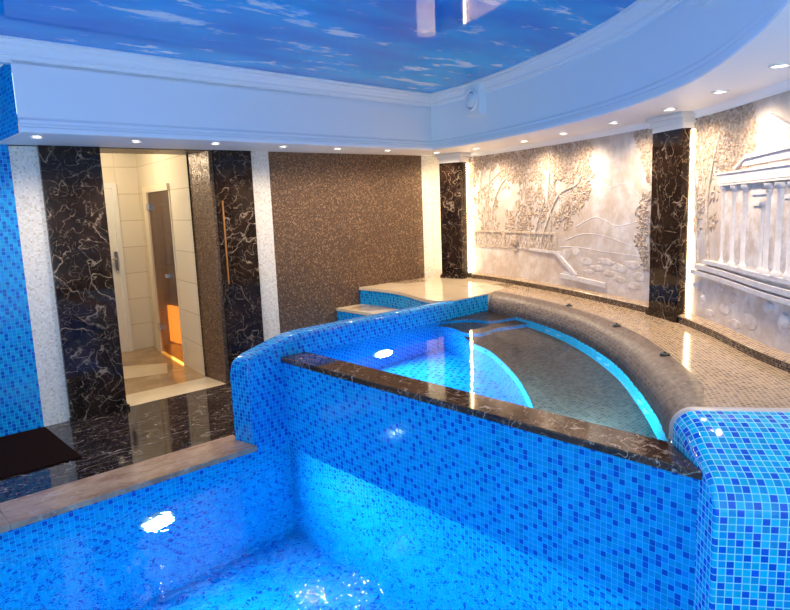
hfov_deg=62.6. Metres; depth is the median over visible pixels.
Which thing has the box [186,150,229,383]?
wall
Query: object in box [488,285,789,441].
deck
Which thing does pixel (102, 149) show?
wall
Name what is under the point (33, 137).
recessed light
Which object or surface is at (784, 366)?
baseboard
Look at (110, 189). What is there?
door
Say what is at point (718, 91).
recessed light
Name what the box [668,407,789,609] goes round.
tiled shoulder
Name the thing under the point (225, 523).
swimming pool
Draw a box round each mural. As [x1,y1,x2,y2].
[468,129,652,288]
[690,102,789,335]
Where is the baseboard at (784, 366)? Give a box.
[471,272,789,372]
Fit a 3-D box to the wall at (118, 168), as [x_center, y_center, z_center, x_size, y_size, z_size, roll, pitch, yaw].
[-3.801,-0.517,7.181,2.060,2.360,0.060,-10,12,-42]
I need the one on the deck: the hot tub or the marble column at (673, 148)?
the marble column at (673, 148)
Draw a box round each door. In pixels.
[103,183,132,351]
[142,183,185,364]
[212,150,263,383]
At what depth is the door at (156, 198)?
7.21 m
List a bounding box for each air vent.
[464,84,484,116]
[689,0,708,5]
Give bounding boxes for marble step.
[336,304,398,320]
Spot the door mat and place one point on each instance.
(23, 452)
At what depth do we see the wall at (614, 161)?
5.48 m
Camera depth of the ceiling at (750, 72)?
4.51 m
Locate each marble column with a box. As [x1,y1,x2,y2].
[433,152,470,278]
[643,111,696,322]
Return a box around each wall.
[0,138,69,436]
[9,145,206,154]
[100,153,153,349]
[135,154,204,375]
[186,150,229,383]
[251,151,441,340]
[469,91,789,353]
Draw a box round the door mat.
[0,427,81,479]
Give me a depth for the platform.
6.89 m
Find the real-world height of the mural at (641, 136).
1.316 m
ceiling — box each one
[0,0,635,92]
[0,15,789,155]
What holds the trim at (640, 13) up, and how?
attached to the ceiling at (426, 46)
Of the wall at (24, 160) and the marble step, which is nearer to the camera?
the wall at (24, 160)
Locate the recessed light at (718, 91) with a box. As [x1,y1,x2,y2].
[710,90,729,93]
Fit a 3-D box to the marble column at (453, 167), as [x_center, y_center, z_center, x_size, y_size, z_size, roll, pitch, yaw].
[0.690,-1.036,7.628,0.388,1.444,0.230,5,12,39]
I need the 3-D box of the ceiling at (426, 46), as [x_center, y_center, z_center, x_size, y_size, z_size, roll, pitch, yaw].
[0.206,-1.496,2.260,8.700,0.050,8.300,-10,12,-42]
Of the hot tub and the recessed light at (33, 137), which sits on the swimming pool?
the hot tub
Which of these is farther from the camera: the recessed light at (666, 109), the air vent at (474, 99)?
the air vent at (474, 99)
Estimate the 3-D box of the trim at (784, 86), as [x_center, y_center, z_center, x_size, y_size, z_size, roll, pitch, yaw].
[1.639,-1.393,5.171,0.475,0.045,5.076,-4,9,-13]
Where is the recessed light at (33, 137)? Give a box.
[29,136,44,138]
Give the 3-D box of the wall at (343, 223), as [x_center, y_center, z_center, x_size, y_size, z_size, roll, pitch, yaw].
[-0.409,-0.563,7.237,2.655,2.175,0.150,-10,12,-42]
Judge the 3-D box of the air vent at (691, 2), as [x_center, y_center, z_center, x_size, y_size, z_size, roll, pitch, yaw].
[1.421,-1.495,3.010,0.136,0.160,0.160,-1,9,8]
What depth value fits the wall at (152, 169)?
6.65 m
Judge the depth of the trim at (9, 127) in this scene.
4.24 m
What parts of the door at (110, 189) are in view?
handle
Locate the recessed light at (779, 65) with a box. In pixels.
[768,63,789,68]
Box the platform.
[359,275,514,308]
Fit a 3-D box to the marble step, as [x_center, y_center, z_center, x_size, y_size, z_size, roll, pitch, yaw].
[-0.010,0.342,6.644,0.365,0.545,1.419,-10,12,-42]
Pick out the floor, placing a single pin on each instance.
(145, 431)
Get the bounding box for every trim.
[0,0,686,108]
[0,63,18,139]
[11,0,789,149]
[469,80,789,156]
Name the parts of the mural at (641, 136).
balustrade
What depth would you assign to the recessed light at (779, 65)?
2.82 m
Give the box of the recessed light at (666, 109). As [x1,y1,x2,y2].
[662,108,677,110]
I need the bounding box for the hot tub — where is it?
[230,294,701,609]
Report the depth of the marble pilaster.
5.21 m
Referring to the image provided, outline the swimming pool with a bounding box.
[0,435,650,609]
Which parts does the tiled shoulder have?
pale trim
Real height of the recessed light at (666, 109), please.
0.009 m
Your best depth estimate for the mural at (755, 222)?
3.79 m
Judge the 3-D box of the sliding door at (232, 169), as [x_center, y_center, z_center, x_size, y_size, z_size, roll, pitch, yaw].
[-1.512,-0.358,6.215,0.411,2.175,0.215,-10,12,-42]
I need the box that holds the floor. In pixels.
[0,347,234,502]

